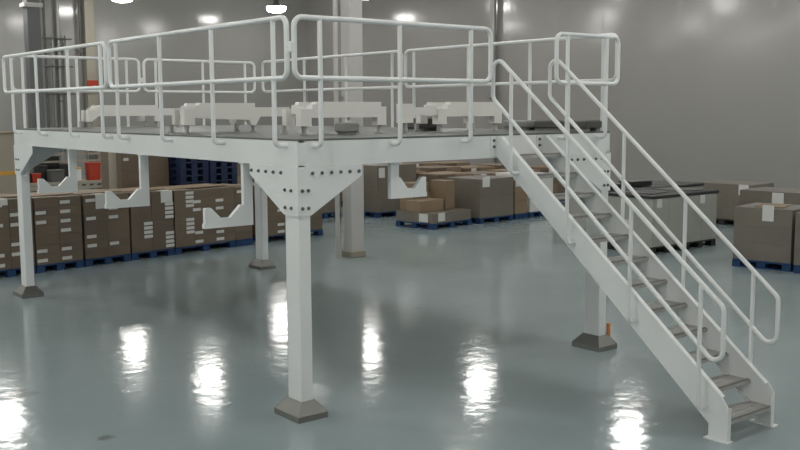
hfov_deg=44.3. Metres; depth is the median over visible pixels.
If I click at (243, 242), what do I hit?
pallet
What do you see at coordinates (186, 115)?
support frame
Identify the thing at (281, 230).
carton
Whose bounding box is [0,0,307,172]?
wall
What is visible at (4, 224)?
carton
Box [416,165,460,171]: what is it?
load
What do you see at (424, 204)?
carton
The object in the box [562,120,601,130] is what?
case
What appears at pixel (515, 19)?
wall
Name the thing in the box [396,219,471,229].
pallet
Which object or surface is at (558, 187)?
load
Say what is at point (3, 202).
carton
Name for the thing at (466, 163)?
load
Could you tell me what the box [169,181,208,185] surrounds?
pallet
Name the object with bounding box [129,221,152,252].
carton
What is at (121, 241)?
carton
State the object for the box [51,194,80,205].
carton
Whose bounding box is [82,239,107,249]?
carton
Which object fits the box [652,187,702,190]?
cardboard sheet
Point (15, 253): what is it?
carton
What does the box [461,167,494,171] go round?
load
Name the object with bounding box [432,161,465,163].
cardboard sheet
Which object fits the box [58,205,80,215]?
carton
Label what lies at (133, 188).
cardboard sheet
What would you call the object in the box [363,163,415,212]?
load
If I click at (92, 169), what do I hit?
storage bin
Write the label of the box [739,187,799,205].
load
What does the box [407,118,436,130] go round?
box
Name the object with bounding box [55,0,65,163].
pipe
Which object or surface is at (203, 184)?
cardboard sheet
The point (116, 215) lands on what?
carton
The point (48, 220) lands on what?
carton
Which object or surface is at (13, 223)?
carton
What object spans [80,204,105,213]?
carton
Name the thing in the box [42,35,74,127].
wall rack
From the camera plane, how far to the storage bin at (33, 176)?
24.25 m
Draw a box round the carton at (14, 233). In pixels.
[10,227,33,238]
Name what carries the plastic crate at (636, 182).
on the load at (652, 185)
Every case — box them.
[503,120,535,129]
[534,120,562,130]
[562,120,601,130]
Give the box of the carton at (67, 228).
[59,223,81,233]
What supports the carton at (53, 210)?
on the carton at (48, 220)
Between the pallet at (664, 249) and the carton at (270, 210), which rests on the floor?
the pallet at (664, 249)
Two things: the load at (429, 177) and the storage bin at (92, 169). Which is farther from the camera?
the load at (429, 177)
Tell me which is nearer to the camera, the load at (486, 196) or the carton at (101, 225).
the carton at (101, 225)
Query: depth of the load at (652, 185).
21.18 m
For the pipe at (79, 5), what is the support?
attached to the ceiling
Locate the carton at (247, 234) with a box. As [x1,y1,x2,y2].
[235,231,252,239]
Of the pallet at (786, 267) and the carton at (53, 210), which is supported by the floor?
the pallet at (786, 267)
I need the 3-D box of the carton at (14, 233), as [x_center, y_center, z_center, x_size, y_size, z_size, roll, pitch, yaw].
[-6.859,0.101,17.200,1.000,0.170,0.423,6,9,42]
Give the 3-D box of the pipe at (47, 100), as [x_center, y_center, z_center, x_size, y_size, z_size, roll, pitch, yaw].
[-15.459,-6.486,42.958,0.180,8.600,0.180,-6,9,-38]
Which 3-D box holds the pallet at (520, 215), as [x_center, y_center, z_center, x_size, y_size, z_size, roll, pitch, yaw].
[2.734,-0.280,25.761,0.500,0.140,1.200,-6,9,-42]
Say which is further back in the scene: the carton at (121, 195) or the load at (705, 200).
the load at (705, 200)
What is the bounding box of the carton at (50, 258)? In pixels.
[35,253,59,264]
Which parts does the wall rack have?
rail, rail, rail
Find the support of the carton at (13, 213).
on the carton at (13, 223)
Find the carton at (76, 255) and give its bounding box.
[60,250,82,261]
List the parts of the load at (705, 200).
lid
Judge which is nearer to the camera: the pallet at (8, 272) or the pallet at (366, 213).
the pallet at (8, 272)
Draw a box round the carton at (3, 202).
[0,198,7,209]
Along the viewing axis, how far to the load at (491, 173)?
27.17 m
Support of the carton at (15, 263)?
on the pallet at (8, 272)
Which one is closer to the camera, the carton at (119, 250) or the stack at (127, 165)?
the carton at (119, 250)
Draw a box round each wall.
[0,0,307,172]
[307,0,621,182]
[618,0,799,188]
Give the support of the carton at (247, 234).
on the pallet at (243, 242)
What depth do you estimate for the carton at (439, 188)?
24.04 m
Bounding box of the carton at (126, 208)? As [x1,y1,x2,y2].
[106,207,128,211]
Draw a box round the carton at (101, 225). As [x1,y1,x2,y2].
[82,221,106,231]
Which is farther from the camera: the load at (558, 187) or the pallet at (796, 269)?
the load at (558, 187)
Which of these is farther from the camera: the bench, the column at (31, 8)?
the column at (31, 8)
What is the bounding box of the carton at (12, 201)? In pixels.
[4,197,31,208]
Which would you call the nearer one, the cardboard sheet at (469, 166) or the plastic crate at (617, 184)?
the plastic crate at (617, 184)
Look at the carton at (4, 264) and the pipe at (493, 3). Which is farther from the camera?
the pipe at (493, 3)
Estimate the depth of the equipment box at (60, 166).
25.03 m
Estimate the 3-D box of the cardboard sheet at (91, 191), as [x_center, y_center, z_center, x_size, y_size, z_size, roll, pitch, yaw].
[-5.835,-0.625,18.416,0.720,0.012,0.920,6,9,42]
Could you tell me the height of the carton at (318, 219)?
0.151 m
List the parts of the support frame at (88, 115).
tie rail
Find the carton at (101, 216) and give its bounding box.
[81,212,106,222]
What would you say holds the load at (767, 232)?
on the pallet at (786, 267)
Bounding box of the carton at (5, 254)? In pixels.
[0,249,10,259]
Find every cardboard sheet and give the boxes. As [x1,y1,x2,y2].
[0,193,16,197]
[15,192,72,196]
[67,189,119,194]
[107,187,163,191]
[153,183,226,189]
[221,183,240,186]
[416,171,468,174]
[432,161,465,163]
[460,165,493,167]
[530,165,546,167]
[625,190,667,194]
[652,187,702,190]
[754,203,790,207]
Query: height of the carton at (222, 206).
0.158 m
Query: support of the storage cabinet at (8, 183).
on the floor
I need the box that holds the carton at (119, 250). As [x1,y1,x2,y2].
[108,245,129,255]
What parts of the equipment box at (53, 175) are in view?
lid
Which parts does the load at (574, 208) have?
lid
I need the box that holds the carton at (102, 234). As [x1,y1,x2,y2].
[82,230,106,240]
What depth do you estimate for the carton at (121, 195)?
18.28 m
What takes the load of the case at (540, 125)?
on the platform
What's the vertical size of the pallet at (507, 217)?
0.140 m
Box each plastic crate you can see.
[610,183,620,189]
[618,179,652,186]
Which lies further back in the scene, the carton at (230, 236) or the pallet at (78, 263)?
the carton at (230, 236)
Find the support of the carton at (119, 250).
on the pallet at (125, 257)
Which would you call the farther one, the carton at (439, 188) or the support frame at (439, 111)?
the carton at (439, 188)
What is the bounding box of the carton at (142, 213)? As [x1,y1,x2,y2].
[125,191,151,222]
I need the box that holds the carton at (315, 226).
[310,223,321,230]
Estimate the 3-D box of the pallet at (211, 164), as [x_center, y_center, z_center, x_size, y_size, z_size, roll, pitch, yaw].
[-4.197,-1.389,22.020,0.800,0.142,0.740,6,9,42]
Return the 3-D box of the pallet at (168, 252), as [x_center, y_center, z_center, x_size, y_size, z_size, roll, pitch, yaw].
[-5.103,0.524,19.214,1.000,0.140,0.960,6,9,42]
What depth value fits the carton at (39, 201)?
17.14 m
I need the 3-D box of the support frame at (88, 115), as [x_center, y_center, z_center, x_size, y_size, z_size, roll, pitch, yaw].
[-4.210,-1.697,15.330,1.530,0.342,0.495,-6,9,-38]
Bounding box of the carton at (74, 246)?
[59,241,82,252]
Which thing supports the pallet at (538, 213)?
on the floor
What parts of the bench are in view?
panel, rail, rail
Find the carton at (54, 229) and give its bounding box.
[33,225,58,236]
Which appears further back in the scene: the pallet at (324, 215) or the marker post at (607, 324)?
the pallet at (324, 215)
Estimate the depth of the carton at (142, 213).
18.58 m
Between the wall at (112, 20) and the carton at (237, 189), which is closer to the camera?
the carton at (237, 189)
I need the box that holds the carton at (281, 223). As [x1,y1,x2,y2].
[252,220,285,228]
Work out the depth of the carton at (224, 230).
19.90 m
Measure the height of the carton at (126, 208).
0.164 m
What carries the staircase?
on the floor
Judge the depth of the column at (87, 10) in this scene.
43.82 m
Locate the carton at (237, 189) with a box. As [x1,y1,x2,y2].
[232,186,240,194]
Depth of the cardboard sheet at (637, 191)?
19.52 m
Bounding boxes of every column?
[19,0,44,127]
[81,0,97,159]
[333,0,365,257]
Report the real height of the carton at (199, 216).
0.158 m
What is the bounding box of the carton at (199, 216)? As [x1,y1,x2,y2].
[194,210,232,221]
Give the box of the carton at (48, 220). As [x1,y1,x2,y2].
[33,215,58,226]
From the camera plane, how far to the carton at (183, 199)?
19.31 m
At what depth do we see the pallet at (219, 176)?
21.80 m
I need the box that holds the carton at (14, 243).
[10,237,33,248]
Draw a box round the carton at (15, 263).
[11,256,34,268]
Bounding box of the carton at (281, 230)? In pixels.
[252,227,285,235]
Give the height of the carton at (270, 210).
0.153 m
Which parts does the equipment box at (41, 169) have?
lid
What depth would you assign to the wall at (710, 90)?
32.59 m
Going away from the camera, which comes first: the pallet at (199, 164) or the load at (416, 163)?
the pallet at (199, 164)
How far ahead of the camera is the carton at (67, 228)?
17.54 m
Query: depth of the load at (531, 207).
25.92 m
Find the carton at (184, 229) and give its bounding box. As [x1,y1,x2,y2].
[173,217,194,247]
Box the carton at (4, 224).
[0,219,9,229]
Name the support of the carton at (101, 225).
on the carton at (102, 234)
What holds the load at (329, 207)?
on the pallet at (324, 215)
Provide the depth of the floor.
11.41 m
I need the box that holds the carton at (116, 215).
[106,210,128,220]
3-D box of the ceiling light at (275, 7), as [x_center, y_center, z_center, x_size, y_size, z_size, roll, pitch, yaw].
[-5.822,-10.611,46.173,0.920,1.240,0.920,-6,9,-38]
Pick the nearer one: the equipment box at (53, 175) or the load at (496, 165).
the equipment box at (53, 175)
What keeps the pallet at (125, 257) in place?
on the floor
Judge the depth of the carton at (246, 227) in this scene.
20.47 m
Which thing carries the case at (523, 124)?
on the platform
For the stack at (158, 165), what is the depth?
20.95 m
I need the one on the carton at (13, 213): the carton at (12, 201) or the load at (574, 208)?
the carton at (12, 201)
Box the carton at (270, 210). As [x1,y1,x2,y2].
[253,207,281,214]
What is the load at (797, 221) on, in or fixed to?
on the pallet at (796, 269)
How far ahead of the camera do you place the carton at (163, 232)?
19.01 m
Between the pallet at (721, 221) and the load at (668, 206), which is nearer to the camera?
the load at (668, 206)
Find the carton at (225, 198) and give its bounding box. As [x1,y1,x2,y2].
[194,195,233,205]
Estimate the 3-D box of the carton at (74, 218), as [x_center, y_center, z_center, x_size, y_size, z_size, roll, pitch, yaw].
[-6.252,-0.138,17.851,1.004,0.167,0.448,6,9,42]
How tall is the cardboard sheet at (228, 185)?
0.012 m
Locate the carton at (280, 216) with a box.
[253,213,284,221]
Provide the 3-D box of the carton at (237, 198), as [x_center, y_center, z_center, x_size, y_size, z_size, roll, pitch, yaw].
[-3.628,-0.595,20.739,1.000,0.156,0.453,6,9,42]
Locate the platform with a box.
[2,14,620,423]
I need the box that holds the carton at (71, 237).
[59,232,81,243]
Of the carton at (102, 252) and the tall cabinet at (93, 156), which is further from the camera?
the tall cabinet at (93, 156)
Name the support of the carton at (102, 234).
on the carton at (102, 243)
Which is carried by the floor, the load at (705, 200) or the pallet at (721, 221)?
the pallet at (721, 221)
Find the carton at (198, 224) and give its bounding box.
[194,221,202,228]
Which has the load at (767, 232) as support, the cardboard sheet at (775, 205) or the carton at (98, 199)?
the cardboard sheet at (775, 205)
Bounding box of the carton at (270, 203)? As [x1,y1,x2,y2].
[253,200,276,206]
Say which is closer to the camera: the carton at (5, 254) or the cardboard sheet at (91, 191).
the carton at (5, 254)
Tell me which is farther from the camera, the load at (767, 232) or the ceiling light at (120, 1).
the ceiling light at (120, 1)
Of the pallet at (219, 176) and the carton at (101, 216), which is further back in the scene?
the pallet at (219, 176)
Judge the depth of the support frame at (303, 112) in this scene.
10.38 m
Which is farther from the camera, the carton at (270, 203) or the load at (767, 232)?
the carton at (270, 203)
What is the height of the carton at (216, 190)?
0.158 m
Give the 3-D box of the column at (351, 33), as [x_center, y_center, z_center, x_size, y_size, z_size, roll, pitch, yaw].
[-0.980,-3.659,18.420,0.515,8.600,0.340,-6,9,-38]
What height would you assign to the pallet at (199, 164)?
0.142 m
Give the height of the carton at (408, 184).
0.662 m
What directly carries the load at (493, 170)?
on the pallet
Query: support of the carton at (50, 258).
on the pallet at (78, 263)
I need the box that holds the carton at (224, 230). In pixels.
[195,226,234,236]
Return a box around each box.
[35,165,47,180]
[46,169,64,181]
[57,163,68,176]
[77,167,81,180]
[87,80,97,85]
[335,122,358,135]
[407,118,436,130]
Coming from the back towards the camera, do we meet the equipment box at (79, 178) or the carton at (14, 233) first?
the equipment box at (79, 178)
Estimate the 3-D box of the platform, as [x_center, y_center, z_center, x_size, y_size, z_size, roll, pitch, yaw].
[-1.806,-0.551,13.081,4.814,3.682,8.186,-6,9,-38]
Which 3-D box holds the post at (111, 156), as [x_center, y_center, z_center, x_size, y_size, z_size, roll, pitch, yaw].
[-5.878,-0.572,20.173,0.260,2.100,0.254,-6,9,-38]
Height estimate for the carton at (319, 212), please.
0.151 m
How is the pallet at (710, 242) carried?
on the floor
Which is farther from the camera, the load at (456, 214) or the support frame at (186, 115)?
the load at (456, 214)
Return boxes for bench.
[30,151,101,190]
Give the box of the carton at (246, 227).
[235,225,251,232]
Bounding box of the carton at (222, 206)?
[193,202,233,213]
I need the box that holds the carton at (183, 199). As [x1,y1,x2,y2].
[172,189,193,218]
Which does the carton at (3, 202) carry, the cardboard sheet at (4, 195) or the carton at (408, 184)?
the cardboard sheet at (4, 195)
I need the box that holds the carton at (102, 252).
[83,248,107,258]
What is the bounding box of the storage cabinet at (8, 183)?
[0,132,16,193]
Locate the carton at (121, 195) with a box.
[103,192,127,199]
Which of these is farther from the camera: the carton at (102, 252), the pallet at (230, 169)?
the pallet at (230, 169)
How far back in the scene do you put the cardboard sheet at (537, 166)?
28.87 m
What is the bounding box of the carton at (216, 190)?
[187,186,233,197]
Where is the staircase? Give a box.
[490,59,780,444]
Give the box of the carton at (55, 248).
[34,244,59,255]
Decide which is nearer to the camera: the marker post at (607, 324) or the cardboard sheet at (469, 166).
the marker post at (607, 324)
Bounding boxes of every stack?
[100,152,138,188]
[148,155,168,186]
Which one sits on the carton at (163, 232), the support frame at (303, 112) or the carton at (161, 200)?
the carton at (161, 200)
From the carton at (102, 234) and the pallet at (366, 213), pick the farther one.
the pallet at (366, 213)
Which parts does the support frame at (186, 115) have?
tie rail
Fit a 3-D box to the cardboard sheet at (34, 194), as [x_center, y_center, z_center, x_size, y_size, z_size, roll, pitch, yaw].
[-6.473,-0.558,17.709,0.720,0.012,0.870,6,9,42]
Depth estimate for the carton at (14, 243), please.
16.79 m
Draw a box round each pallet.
[0,266,35,276]
[35,260,83,272]
[83,254,130,266]
[119,248,174,260]
[162,240,235,254]
[168,157,207,162]
[168,161,208,168]
[169,168,208,175]
[169,174,208,182]
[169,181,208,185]
[208,161,236,167]
[208,166,236,173]
[208,172,236,180]
[209,179,237,183]
[223,238,253,246]
[252,229,322,241]
[322,212,340,217]
[364,211,395,217]
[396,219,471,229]
[471,215,512,223]
[500,213,527,219]
[527,211,543,217]
[607,242,680,253]
[672,238,715,248]
[716,218,733,225]
[732,258,793,271]
[793,265,799,273]
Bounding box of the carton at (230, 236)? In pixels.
[195,233,234,244]
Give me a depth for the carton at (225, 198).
19.85 m
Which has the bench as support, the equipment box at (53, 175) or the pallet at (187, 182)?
the equipment box at (53, 175)
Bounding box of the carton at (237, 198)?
[234,195,240,202]
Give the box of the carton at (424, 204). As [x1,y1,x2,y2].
[406,198,443,212]
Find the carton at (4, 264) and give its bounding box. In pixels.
[0,259,11,269]
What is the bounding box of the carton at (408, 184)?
[400,181,427,209]
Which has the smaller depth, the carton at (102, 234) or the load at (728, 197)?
the carton at (102, 234)
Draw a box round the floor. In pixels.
[0,173,799,449]
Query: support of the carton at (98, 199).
on the carton at (88, 208)
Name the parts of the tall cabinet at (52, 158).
door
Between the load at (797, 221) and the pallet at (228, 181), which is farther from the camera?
the pallet at (228, 181)
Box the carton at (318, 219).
[310,216,321,223]
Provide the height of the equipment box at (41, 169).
0.400 m
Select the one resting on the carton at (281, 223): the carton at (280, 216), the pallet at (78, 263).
the carton at (280, 216)
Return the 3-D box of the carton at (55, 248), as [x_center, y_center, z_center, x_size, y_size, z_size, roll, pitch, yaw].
[-6.547,0.398,17.580,1.004,0.168,0.438,6,9,42]
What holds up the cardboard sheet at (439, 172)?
on the load at (429, 177)
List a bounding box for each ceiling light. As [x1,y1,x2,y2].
[113,0,131,2]
[267,0,285,12]
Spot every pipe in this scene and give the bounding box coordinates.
[42,0,49,127]
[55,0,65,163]
[78,0,82,55]
[489,0,496,162]
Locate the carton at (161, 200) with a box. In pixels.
[149,189,173,220]
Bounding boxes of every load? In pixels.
[237,162,240,183]
[322,192,340,212]
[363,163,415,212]
[396,208,470,223]
[401,162,437,165]
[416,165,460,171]
[416,173,471,197]
[438,162,469,165]
[447,175,512,217]
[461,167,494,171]
[469,171,497,175]
[476,163,505,168]
[486,169,539,171]
[496,172,552,211]
[513,179,526,213]
[531,167,564,199]
[569,188,639,231]
[607,190,686,247]
[625,184,671,188]
[640,187,718,241]
[652,181,703,188]
[695,180,773,219]
[733,203,799,263]
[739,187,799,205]
[794,212,799,264]
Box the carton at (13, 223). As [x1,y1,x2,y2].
[9,217,32,228]
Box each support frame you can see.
[78,105,180,127]
[167,103,289,132]
[279,102,385,134]
[396,102,501,132]
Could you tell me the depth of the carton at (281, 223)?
21.12 m
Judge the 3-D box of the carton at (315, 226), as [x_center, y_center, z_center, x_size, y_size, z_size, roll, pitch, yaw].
[-2.420,0.020,22.158,1.004,0.151,0.893,6,9,42]
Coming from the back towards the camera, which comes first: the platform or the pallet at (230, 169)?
the pallet at (230, 169)
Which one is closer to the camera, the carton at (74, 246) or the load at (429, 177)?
the carton at (74, 246)
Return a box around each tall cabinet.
[30,156,58,192]
[89,151,101,189]
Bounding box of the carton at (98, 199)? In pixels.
[73,193,104,208]
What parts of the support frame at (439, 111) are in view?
tie rail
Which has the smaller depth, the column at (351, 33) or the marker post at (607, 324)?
the marker post at (607, 324)
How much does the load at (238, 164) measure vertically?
0.931 m
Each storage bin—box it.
[30,173,40,182]
[84,162,100,179]
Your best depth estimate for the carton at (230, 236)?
19.94 m
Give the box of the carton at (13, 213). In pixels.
[9,208,32,218]
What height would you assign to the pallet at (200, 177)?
0.142 m
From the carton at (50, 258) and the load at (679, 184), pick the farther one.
the load at (679, 184)
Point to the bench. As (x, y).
(83, 183)
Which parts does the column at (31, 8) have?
plate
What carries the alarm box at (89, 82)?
attached to the column at (87, 10)
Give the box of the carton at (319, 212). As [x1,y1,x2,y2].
[310,209,321,216]
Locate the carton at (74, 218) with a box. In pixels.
[58,214,81,224]
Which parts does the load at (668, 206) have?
lid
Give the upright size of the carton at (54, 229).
0.168 m
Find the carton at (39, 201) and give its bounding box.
[31,196,57,207]
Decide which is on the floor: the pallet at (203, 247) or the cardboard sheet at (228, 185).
the pallet at (203, 247)
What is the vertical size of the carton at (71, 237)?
0.167 m
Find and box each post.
[108,152,116,188]
[606,323,609,335]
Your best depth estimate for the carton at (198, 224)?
19.61 m
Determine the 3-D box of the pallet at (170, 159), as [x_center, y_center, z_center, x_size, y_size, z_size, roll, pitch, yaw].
[-4.731,-1.463,21.441,0.800,0.142,0.740,6,9,42]
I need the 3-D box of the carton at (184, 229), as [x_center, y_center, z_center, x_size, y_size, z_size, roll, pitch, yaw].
[-4.609,0.110,19.718,1.004,0.560,0.458,6,9,42]
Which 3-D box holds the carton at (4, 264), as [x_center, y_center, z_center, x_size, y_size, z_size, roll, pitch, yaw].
[-7.142,0.644,16.943,1.004,0.171,0.418,6,9,42]
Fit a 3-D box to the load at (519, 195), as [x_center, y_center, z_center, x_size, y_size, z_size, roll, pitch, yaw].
[2.715,-0.797,25.702,0.499,0.900,1.207,-6,9,-42]
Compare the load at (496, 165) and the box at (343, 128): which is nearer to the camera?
the box at (343, 128)
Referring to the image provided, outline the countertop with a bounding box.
[30,178,101,185]
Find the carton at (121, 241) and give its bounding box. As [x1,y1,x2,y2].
[107,236,129,247]
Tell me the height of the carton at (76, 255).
0.167 m
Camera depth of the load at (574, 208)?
20.67 m
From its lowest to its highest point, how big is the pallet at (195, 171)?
0.142 m
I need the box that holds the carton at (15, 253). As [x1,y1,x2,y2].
[11,246,34,258]
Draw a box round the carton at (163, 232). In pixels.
[152,219,174,250]
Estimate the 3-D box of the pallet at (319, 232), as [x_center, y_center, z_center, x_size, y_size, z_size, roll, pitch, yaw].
[-2.693,0.200,21.875,1.000,0.140,1.750,6,9,42]
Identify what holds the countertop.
on the bench
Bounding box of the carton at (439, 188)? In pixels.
[430,179,454,209]
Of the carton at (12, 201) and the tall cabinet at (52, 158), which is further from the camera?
the tall cabinet at (52, 158)
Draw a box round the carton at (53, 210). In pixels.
[33,206,57,216]

